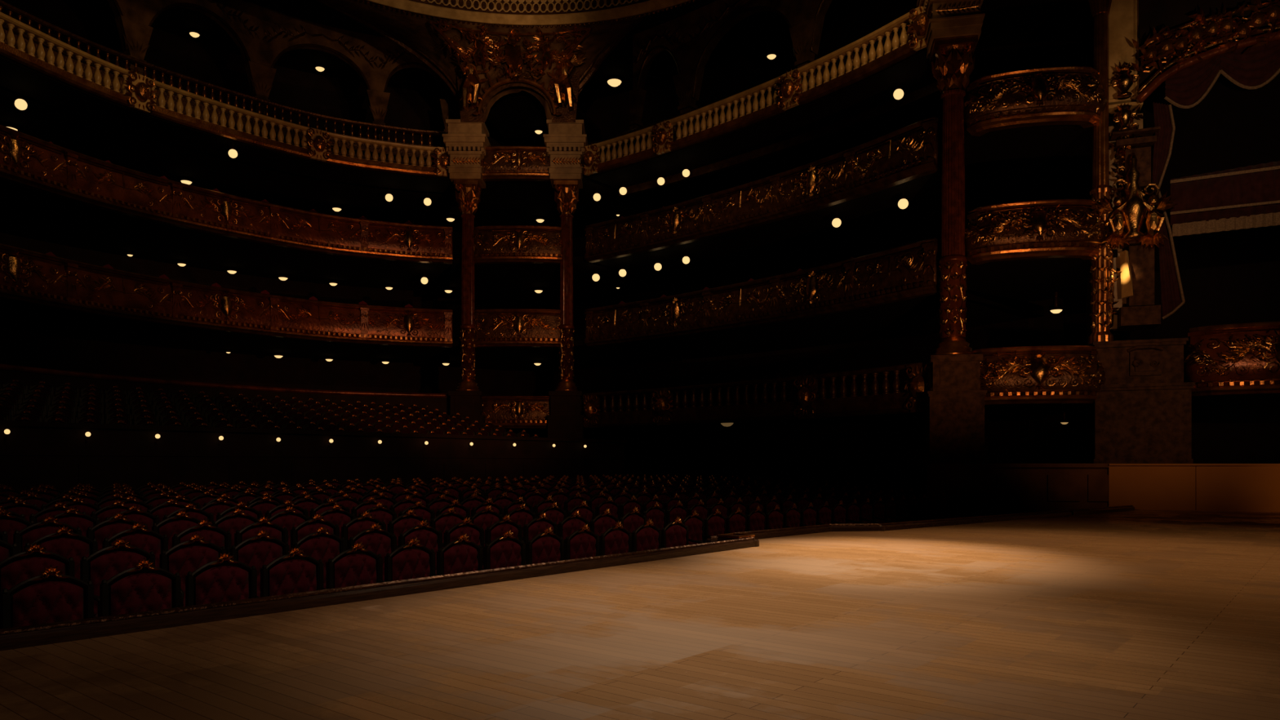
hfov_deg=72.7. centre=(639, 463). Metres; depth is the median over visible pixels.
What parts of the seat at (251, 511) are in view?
frame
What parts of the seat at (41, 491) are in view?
frame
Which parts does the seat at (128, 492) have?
frame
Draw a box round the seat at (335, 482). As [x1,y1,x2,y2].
[328,477,341,488]
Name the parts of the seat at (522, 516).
frame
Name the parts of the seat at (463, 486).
frame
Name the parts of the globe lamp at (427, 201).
globe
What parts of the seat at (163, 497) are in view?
frame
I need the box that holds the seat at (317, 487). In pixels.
[308,485,331,494]
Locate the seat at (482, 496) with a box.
[460,488,488,502]
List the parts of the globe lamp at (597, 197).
globe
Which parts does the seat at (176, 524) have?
frame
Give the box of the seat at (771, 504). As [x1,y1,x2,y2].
[764,495,780,514]
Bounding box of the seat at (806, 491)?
[799,488,812,500]
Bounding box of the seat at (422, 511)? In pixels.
[398,499,435,525]
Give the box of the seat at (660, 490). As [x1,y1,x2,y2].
[652,484,670,497]
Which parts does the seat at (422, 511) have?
frame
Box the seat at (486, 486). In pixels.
[479,480,492,490]
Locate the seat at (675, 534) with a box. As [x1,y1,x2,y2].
[660,515,689,547]
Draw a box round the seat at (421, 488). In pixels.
[404,482,428,493]
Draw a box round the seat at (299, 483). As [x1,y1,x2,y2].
[288,482,311,490]
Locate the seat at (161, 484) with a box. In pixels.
[156,482,175,490]
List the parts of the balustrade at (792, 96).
post, post, post, post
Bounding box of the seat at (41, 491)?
[34,486,57,500]
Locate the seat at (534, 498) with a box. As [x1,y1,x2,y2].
[522,488,546,506]
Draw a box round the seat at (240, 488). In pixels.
[220,483,245,493]
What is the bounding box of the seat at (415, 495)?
[399,490,430,506]
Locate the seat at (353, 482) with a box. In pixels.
[339,479,357,489]
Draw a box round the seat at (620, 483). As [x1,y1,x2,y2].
[608,481,624,489]
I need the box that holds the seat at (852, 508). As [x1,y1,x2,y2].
[845,499,877,524]
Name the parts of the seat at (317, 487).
frame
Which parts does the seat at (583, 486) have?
frame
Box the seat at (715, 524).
[703,508,728,542]
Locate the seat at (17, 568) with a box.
[0,541,94,628]
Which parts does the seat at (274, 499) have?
frame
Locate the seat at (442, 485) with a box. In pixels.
[429,481,447,491]
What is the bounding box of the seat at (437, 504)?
[424,493,452,517]
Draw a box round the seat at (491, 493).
[484,484,504,499]
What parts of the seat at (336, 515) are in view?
frame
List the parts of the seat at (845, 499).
frame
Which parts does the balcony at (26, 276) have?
shield frame, rail, moulding, shield frame, shield frame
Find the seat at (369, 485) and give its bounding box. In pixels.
[361,480,376,489]
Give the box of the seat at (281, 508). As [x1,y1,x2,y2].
[265,498,307,518]
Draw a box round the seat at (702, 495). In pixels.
[690,487,707,501]
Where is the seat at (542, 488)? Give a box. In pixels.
[537,483,550,493]
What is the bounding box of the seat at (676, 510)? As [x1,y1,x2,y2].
[666,500,688,524]
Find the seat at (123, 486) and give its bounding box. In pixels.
[121,482,141,492]
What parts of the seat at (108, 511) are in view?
frame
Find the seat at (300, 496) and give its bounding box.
[287,490,321,502]
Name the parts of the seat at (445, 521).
frame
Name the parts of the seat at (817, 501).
frame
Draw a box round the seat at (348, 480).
[337,479,351,488]
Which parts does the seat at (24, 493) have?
frame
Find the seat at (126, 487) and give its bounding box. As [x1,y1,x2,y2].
[122,485,144,495]
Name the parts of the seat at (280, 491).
frame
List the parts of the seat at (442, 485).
frame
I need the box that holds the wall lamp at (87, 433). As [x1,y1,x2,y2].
[84,431,90,440]
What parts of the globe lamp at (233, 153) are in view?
globe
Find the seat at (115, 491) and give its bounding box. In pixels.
[96,487,124,499]
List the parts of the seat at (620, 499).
frame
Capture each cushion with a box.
[0,519,26,545]
[0,546,8,561]
[0,556,65,593]
[1,491,17,496]
[8,506,38,521]
[13,581,83,626]
[22,526,73,551]
[25,499,47,507]
[36,510,66,523]
[37,493,54,500]
[40,537,88,579]
[44,490,60,494]
[48,501,70,507]
[54,516,93,537]
[67,505,96,515]
[81,497,97,504]
[90,551,146,615]
[94,523,133,550]
[97,508,127,522]
[99,499,117,508]
[111,533,160,567]
[111,572,171,615]
[124,503,147,511]
[124,514,153,529]
[144,493,159,499]
[147,498,168,507]
[152,506,181,522]
[159,520,198,549]
[168,545,218,599]
[175,502,195,507]
[175,511,207,520]
[178,488,192,493]
[180,529,224,547]
[185,492,201,499]
[193,497,214,507]
[195,565,248,604]
[204,504,231,520]
[215,488,226,493]
[217,517,253,546]
[222,509,257,519]
[224,500,237,506]
[226,491,239,497]
[236,496,255,506]
[238,541,282,590]
[242,526,281,541]
[252,502,276,517]
[257,590,260,597]
[259,490,273,494]
[269,559,316,595]
[271,507,302,516]
[271,515,305,551]
[275,494,293,503]
[293,489,305,494]
[296,501,318,517]
[297,523,333,541]
[300,536,339,582]
[306,486,315,489]
[312,493,329,503]
[315,506,333,515]
[320,512,350,537]
[324,488,337,495]
[334,553,376,587]
[337,500,358,513]
[347,520,380,539]
[349,493,362,501]
[355,533,391,576]
[356,504,375,517]
[357,488,366,493]
[363,495,377,502]
[364,485,373,489]
[368,510,392,531]
[374,498,393,509]
[381,492,394,497]
[389,486,405,493]
[392,548,430,581]
[393,517,420,545]
[394,502,415,517]
[395,494,410,502]
[404,508,431,525]
[404,529,438,569]
[411,497,426,506]
[416,487,426,493]
[426,493,440,500]
[429,501,448,517]
[435,515,462,547]
[441,506,466,516]
[442,488,458,497]
[444,543,478,574]
[445,496,454,501]
[449,526,479,545]
[457,486,467,492]
[462,499,481,515]
[463,490,479,497]
[473,513,499,546]
[475,505,499,513]
[480,485,490,490]
[488,489,502,499]
[490,540,521,568]
[491,524,518,541]
[494,498,511,508]
[502,484,511,489]
[506,492,517,500]
[507,503,529,514]
[509,511,533,527]
[514,488,525,494]
[523,484,531,488]
[526,495,544,506]
[528,520,553,540]
[532,536,560,564]
[537,502,557,512]
[538,488,547,493]
[545,509,564,524]
[547,490,557,496]
[551,494,568,511]
[562,518,586,539]
[568,489,579,497]
[568,497,583,510]
[569,533,595,559]
[571,507,592,521]
[581,493,591,501]
[590,488,600,496]
[591,497,607,511]
[594,516,616,536]
[599,502,617,517]
[603,492,611,497]
[604,529,628,555]
[609,488,620,495]
[614,496,629,506]
[623,502,640,515]
[623,514,644,533]
[629,488,638,493]
[636,495,649,504]
[636,527,658,551]
[646,500,662,509]
[646,508,664,529]
[647,487,657,493]
[657,494,670,502]
[665,487,674,492]
[665,524,686,547]
[667,499,683,509]
[669,507,686,522]
[672,489,681,495]
[677,493,688,502]
[682,486,689,492]
[684,517,702,544]
[687,498,699,510]
[689,488,698,496]
[691,506,707,519]
[697,493,706,501]
[706,488,714,495]
[706,497,719,508]
[707,515,724,536]
[711,492,723,498]
[711,504,727,518]
[720,488,729,494]
[724,496,737,506]
[726,491,738,497]
[729,514,745,533]
[731,503,746,515]
[736,487,744,493]
[741,495,753,506]
[749,502,763,512]
[750,512,764,530]
[751,486,758,492]
[759,494,769,504]
[766,501,779,512]
[768,511,782,528]
[770,489,777,495]
[774,493,784,502]
[782,500,794,512]
[784,488,792,496]
[786,493,798,502]
[786,509,799,527]
[796,488,805,495]
[798,499,809,511]
[800,493,811,500]
[803,508,816,525]
[813,492,824,498]
[813,498,824,509]
[819,506,831,524]
[826,491,836,497]
[826,497,837,508]
[834,506,845,524]
[839,490,848,497]
[840,496,850,506]
[848,504,859,524]
[852,495,862,506]
[862,503,872,523]
[864,494,873,504]
[874,502,884,523]
[875,494,884,502]
[886,493,895,502]
[886,501,896,523]
[897,500,907,521]
[909,499,918,520]
[919,498,928,519]
[929,497,937,517]
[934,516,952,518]
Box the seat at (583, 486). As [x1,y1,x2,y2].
[579,482,590,492]
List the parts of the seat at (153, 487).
frame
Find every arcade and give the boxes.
[106,0,450,139]
[628,0,831,145]
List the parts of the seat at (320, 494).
frame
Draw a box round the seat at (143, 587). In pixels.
[99,557,182,617]
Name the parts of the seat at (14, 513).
frame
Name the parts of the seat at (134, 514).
frame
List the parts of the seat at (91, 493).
frame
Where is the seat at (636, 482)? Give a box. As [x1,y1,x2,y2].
[626,480,642,489]
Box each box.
[716,533,755,541]
[939,117,1154,199]
[939,249,1159,315]
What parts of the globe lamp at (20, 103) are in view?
globe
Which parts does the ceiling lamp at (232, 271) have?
lamp shade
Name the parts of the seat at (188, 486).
frame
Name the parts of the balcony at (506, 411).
rail, moulding, shield frame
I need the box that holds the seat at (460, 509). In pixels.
[435,498,470,518]
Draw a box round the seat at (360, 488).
[352,482,368,493]
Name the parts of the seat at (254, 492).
frame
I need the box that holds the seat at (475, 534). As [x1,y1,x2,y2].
[443,516,484,568]
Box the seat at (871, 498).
[862,489,874,504]
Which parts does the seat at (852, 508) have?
frame, armrest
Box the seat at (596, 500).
[587,491,608,511]
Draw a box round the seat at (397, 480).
[395,479,407,485]
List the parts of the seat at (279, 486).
frame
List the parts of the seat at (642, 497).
frame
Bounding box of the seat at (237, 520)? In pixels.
[211,506,260,546]
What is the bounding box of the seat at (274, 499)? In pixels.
[245,490,284,506]
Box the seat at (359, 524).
[341,511,398,549]
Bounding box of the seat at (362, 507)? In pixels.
[351,496,388,517]
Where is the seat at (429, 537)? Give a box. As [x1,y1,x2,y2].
[398,519,442,574]
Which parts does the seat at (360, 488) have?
frame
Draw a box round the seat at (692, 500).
[684,493,703,510]
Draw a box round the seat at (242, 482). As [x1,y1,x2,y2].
[232,480,248,488]
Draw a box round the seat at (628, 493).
[613,485,633,497]
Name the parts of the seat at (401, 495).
frame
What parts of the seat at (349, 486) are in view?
frame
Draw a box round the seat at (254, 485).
[243,482,261,490]
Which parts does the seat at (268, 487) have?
frame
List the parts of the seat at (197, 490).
frame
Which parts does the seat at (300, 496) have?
frame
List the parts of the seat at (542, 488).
frame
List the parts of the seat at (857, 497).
frame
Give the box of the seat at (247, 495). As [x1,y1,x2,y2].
[233,488,258,506]
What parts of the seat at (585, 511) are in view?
frame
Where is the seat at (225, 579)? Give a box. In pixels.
[185,551,259,606]
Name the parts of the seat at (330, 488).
frame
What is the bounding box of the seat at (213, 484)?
[204,480,218,488]
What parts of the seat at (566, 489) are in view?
frame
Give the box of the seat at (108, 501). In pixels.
[93,491,126,508]
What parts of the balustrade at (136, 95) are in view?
post, post, post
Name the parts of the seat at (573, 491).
frame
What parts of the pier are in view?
pilaster moulding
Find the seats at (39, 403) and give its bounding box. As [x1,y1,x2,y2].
[0,378,538,437]
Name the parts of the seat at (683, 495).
frame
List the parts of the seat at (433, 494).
frame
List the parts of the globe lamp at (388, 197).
globe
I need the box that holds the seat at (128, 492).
[123,488,147,502]
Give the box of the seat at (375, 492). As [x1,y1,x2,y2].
[358,488,388,502]
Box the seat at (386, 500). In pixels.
[373,491,397,509]
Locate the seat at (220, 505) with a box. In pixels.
[198,496,235,520]
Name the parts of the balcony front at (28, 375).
rail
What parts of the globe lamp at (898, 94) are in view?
globe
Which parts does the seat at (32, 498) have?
frame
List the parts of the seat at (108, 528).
frame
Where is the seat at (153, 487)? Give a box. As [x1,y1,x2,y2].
[137,484,161,493]
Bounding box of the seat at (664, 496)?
[657,488,671,502]
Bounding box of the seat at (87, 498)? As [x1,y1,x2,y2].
[71,489,102,504]
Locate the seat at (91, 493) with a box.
[78,485,103,497]
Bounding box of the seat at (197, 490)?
[182,485,205,499]
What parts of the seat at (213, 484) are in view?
frame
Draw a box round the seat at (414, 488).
[408,484,426,495]
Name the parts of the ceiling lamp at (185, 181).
lamp shade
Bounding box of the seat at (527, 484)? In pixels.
[522,480,533,488]
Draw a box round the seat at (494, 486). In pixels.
[484,482,506,493]
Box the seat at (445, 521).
[429,506,484,547]
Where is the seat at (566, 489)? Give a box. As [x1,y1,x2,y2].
[558,482,571,493]
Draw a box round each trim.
[0,506,1134,650]
[314,0,649,106]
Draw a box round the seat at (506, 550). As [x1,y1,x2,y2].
[483,528,528,569]
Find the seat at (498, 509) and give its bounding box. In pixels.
[471,497,502,516]
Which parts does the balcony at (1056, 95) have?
rail, moulding, shield frame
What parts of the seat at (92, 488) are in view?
frame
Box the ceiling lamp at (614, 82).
[606,78,622,87]
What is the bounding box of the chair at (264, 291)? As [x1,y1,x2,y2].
[260,289,270,294]
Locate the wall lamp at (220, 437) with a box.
[217,435,223,444]
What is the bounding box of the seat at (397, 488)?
[386,481,408,493]
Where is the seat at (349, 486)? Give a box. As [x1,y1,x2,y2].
[333,484,361,494]
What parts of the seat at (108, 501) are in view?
frame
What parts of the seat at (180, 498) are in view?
frame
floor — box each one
[0,48,986,237]
[0,160,1030,306]
[0,282,1044,371]
[0,509,1279,719]
[504,409,1044,435]
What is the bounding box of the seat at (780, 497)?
[770,488,785,502]
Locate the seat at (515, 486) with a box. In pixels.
[511,481,528,490]
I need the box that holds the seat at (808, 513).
[800,502,822,525]
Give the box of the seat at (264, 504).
[245,493,283,517]
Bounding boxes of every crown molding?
[356,0,699,27]
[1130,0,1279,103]
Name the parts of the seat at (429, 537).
frame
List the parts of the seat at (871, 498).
frame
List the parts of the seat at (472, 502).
frame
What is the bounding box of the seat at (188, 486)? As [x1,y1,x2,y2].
[176,483,195,493]
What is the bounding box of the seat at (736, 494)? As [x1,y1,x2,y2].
[724,486,739,498]
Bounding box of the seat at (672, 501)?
[663,493,684,511]
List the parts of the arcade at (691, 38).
arch moulding, arch moulding, arch moulding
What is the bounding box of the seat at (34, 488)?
[14,485,39,494]
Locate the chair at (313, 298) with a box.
[308,296,317,300]
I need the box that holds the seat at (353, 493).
[346,486,366,501]
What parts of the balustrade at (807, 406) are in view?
post, post, rail, moulding, post, post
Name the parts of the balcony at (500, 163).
rail, moulding, shield frame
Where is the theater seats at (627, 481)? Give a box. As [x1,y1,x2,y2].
[355,474,962,518]
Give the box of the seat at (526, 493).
[520,484,543,498]
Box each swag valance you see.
[1164,44,1222,108]
[1220,31,1279,89]
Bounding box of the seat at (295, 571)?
[260,545,326,597]
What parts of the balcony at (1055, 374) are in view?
rail, shield frame, moulding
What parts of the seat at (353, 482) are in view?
frame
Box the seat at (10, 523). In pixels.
[0,507,34,545]
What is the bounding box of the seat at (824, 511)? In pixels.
[816,501,848,524]
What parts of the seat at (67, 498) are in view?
frame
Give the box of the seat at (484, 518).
[469,504,503,546]
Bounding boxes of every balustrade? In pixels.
[0,0,450,195]
[0,12,449,177]
[582,4,928,176]
[582,361,929,427]
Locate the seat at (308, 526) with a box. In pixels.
[290,512,346,551]
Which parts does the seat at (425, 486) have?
frame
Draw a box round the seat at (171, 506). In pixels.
[146,497,185,522]
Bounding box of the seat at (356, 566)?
[325,541,385,589]
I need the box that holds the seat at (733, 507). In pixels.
[728,497,746,516]
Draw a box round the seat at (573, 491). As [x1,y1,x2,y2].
[565,484,585,497]
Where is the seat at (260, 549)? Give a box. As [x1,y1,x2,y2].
[229,528,289,597]
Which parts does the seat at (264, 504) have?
frame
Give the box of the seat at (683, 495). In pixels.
[672,488,690,502]
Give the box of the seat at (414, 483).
[404,480,418,487]
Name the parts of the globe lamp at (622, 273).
globe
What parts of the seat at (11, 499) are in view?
frame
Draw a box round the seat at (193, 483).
[190,481,199,487]
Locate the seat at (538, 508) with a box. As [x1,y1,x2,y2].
[533,494,560,515]
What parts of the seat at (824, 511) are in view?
frame, armrest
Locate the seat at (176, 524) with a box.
[151,509,200,549]
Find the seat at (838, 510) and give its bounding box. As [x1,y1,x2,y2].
[831,500,863,524]
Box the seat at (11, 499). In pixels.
[0,493,36,506]
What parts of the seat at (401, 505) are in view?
frame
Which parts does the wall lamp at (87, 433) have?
globe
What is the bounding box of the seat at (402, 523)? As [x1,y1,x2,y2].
[387,508,443,546]
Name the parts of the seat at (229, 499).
frame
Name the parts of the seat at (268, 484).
frame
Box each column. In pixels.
[442,119,490,425]
[542,120,587,439]
[916,0,986,517]
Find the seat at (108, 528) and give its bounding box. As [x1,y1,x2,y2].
[86,511,147,550]
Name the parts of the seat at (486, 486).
frame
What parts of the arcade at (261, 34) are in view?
arch moulding, arch moulding, arch moulding, arch moulding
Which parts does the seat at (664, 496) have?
frame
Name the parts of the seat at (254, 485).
frame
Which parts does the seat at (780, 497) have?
frame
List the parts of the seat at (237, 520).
frame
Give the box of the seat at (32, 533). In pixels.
[13,514,81,553]
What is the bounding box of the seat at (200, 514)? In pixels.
[162,501,213,524]
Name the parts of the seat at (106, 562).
armrest, frame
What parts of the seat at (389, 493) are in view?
frame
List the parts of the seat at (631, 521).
frame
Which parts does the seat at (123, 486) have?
frame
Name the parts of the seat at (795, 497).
frame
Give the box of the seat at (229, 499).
[202,492,243,506]
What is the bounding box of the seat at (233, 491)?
[221,484,243,497]
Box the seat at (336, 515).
[320,503,355,537]
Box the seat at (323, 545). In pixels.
[292,524,346,588]
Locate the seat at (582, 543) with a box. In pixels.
[564,524,602,559]
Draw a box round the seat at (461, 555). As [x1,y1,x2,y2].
[436,533,484,575]
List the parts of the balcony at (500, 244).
rail, moulding, shield frame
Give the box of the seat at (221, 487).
[213,482,230,493]
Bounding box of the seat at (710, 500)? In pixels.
[703,491,720,508]
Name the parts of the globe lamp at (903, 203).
globe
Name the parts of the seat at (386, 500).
frame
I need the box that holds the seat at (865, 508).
[859,497,890,523]
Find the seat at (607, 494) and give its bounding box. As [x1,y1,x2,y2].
[592,486,613,497]
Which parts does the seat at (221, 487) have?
frame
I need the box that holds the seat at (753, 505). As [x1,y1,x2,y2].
[746,496,764,515]
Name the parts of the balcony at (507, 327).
rail, moulding, shield frame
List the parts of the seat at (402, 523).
frame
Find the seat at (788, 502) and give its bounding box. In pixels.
[780,495,795,512]
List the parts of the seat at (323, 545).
frame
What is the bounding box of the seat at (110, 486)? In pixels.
[100,482,122,491]
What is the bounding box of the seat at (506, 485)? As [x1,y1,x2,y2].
[500,480,513,489]
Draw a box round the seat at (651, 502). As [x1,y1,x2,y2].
[642,494,664,512]
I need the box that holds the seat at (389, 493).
[378,485,396,497]
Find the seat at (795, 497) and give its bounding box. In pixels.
[785,488,799,502]
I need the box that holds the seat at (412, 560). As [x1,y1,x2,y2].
[384,537,437,582]
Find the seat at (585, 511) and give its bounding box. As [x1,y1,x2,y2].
[566,500,595,521]
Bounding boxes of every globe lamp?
[14,90,27,110]
[228,142,237,158]
[385,187,392,201]
[421,275,427,284]
[423,191,431,205]
[591,271,599,281]
[593,186,600,200]
[618,262,626,276]
[619,180,626,195]
[653,261,662,271]
[657,170,664,185]
[682,162,689,177]
[682,248,689,263]
[831,209,841,227]
[893,80,903,99]
[897,190,908,208]
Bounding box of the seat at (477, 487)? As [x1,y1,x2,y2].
[462,483,484,493]
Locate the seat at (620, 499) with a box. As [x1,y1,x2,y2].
[611,490,631,506]
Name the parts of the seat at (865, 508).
frame, armrest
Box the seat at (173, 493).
[167,488,190,499]
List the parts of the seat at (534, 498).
frame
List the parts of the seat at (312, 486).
frame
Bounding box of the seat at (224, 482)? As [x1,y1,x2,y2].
[217,481,231,487]
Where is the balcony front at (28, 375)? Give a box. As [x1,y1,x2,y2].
[0,363,450,414]
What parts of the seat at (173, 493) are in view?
frame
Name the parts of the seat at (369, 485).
frame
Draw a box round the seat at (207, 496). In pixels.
[190,489,217,507]
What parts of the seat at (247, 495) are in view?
frame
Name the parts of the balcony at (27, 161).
shield frame, shield frame, shield frame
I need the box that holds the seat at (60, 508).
[29,500,85,524]
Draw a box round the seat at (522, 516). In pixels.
[503,502,536,527]
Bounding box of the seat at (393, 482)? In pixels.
[382,480,396,488]
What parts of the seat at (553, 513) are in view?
frame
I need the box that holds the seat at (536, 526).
[522,511,557,543]
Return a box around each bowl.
[1115,70,1133,99]
[1116,104,1132,131]
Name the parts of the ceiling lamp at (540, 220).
lamp shade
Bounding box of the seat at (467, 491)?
[459,484,484,499]
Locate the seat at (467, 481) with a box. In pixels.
[456,479,472,486]
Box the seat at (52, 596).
[0,564,96,628]
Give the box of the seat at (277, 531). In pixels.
[234,515,288,546]
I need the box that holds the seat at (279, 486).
[274,480,291,489]
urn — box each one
[1110,62,1141,99]
[1112,102,1137,131]
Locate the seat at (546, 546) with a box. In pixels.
[525,526,566,564]
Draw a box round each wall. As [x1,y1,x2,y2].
[0,0,447,393]
[0,420,627,491]
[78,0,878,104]
[447,78,694,465]
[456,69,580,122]
[487,93,600,138]
[624,414,987,500]
[694,0,1063,463]
[982,463,1108,515]
[1027,197,1139,510]
[1086,1,1279,463]
[1108,463,1279,511]
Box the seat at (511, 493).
[496,486,520,500]
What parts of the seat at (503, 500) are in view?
frame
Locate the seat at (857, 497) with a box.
[849,491,862,506]
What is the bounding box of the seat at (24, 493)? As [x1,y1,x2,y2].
[1,488,30,500]
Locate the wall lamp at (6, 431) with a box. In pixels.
[4,429,10,439]
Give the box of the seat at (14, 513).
[0,505,25,519]
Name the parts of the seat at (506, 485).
frame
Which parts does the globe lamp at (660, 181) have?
globe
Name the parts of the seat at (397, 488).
frame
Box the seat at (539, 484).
[528,480,548,489]
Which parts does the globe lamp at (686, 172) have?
globe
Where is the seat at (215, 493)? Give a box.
[193,486,228,497]
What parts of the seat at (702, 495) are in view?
frame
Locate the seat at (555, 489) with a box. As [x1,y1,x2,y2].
[543,485,564,497]
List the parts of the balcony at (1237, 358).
rail, moulding, shield frame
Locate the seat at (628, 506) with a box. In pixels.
[619,495,642,518]
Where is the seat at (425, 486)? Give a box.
[419,480,432,492]
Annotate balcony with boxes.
[0,124,452,264]
[0,243,452,347]
[472,225,562,264]
[473,308,561,347]
[481,395,550,428]
[482,146,550,181]
[584,115,940,262]
[584,237,940,346]
[616,23,969,197]
[963,66,1107,136]
[964,199,1106,265]
[971,345,1106,405]
[1169,160,1279,236]
[1183,320,1279,396]
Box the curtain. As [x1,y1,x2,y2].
[1151,102,1185,319]
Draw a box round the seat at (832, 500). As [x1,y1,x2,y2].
[824,492,837,508]
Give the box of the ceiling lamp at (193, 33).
[189,31,199,37]
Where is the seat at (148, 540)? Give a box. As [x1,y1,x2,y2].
[102,520,168,567]
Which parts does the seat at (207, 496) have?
frame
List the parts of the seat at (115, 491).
frame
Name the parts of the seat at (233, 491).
frame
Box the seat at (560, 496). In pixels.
[550,488,569,511]
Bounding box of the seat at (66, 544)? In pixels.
[23,524,97,579]
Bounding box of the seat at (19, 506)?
[0,497,44,521]
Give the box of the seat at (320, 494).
[311,486,332,503]
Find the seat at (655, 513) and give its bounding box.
[642,501,666,529]
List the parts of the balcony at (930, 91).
rail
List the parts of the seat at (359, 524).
frame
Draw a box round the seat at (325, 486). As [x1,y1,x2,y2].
[320,482,338,488]
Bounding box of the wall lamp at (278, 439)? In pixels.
[275,437,280,445]
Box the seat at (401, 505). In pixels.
[389,495,422,517]
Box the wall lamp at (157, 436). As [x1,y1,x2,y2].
[155,434,159,442]
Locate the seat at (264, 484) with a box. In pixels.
[261,480,276,486]
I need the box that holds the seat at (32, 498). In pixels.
[17,490,52,507]
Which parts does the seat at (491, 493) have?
frame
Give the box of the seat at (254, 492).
[231,485,263,497]
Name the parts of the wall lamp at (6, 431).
globe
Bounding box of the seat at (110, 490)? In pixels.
[98,484,123,494]
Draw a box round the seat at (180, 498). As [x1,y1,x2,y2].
[156,493,199,508]
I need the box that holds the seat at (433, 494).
[422,486,444,500]
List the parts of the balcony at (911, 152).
shield frame, shield frame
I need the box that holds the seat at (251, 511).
[216,499,262,520]
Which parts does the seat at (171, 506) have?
frame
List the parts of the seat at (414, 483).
frame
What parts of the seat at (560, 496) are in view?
frame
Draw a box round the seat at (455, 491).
[440,483,461,497]
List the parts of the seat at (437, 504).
frame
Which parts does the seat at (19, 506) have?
frame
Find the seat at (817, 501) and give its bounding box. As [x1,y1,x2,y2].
[810,493,824,509]
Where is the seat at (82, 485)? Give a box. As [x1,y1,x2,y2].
[62,482,84,491]
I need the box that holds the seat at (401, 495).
[391,487,413,502]
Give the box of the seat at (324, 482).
[316,479,336,487]
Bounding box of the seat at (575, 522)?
[557,510,589,539]
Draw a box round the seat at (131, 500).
[107,494,153,511]
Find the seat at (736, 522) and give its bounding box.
[726,507,750,533]
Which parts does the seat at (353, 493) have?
frame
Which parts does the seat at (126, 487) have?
frame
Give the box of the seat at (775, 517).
[765,504,787,528]
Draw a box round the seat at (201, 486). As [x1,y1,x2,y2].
[193,484,209,491]
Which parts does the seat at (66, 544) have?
frame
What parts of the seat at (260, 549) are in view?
frame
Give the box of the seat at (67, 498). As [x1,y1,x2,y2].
[40,492,75,509]
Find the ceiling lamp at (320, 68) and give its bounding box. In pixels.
[315,65,324,71]
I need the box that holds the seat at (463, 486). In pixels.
[455,481,470,492]
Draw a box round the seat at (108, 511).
[90,497,141,522]
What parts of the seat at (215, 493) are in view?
frame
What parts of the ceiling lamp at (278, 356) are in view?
lamp shade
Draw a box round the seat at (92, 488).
[80,483,104,493]
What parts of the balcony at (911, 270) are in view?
shield frame, rail, moulding, shield frame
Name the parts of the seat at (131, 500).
frame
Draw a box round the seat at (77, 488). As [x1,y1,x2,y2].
[57,484,81,495]
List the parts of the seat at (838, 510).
frame, armrest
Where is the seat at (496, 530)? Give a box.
[484,514,522,545]
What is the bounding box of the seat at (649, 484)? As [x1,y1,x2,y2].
[645,480,659,488]
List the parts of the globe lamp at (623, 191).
globe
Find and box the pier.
[1084,0,1195,463]
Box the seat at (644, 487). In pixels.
[633,485,652,496]
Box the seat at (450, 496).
[430,489,460,503]
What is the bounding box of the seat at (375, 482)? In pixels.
[372,479,384,486]
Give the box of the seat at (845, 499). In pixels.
[837,491,850,506]
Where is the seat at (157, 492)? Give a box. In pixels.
[140,486,166,499]
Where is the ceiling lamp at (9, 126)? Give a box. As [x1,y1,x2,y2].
[4,124,17,130]
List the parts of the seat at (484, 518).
frame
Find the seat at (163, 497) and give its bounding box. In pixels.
[142,490,175,507]
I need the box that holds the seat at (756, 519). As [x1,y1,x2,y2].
[746,506,768,531]
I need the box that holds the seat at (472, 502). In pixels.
[459,493,486,515]
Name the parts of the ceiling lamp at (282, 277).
lamp shade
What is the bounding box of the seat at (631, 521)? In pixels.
[618,506,646,533]
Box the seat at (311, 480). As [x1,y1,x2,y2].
[302,478,318,485]
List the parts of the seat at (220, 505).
frame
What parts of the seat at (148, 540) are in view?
frame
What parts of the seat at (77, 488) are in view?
frame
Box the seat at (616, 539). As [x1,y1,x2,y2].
[599,521,633,555]
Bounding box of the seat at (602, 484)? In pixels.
[594,481,608,490]
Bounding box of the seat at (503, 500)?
[491,491,515,508]
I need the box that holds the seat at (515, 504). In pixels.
[502,496,533,516]
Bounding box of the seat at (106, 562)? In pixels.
[80,536,155,617]
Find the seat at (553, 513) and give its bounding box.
[536,502,566,524]
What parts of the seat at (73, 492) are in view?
frame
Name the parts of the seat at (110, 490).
frame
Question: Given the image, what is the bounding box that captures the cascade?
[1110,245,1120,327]
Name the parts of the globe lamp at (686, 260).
globe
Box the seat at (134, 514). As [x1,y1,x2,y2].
[104,503,159,529]
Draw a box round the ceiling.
[318,0,684,121]
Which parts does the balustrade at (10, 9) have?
rail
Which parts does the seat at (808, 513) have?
frame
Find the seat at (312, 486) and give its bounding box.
[304,481,316,489]
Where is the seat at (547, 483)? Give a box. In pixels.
[542,480,552,488]
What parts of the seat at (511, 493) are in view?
frame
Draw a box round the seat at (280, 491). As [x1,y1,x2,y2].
[270,485,299,496]
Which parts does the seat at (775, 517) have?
frame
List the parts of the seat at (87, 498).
frame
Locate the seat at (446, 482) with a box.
[439,480,454,487]
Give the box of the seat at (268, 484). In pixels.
[254,482,279,491]
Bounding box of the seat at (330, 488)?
[323,482,339,495]
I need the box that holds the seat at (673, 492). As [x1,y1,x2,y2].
[669,484,687,497]
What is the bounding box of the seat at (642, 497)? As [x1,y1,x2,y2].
[635,489,652,504]
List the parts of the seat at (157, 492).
frame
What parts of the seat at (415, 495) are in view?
frame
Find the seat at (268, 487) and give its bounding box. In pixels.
[257,484,276,494]
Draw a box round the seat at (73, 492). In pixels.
[49,488,78,501]
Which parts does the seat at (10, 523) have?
frame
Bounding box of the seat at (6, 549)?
[0,539,17,561]
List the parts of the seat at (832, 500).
frame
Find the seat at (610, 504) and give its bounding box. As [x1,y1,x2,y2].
[595,496,619,519]
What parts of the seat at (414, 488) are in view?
frame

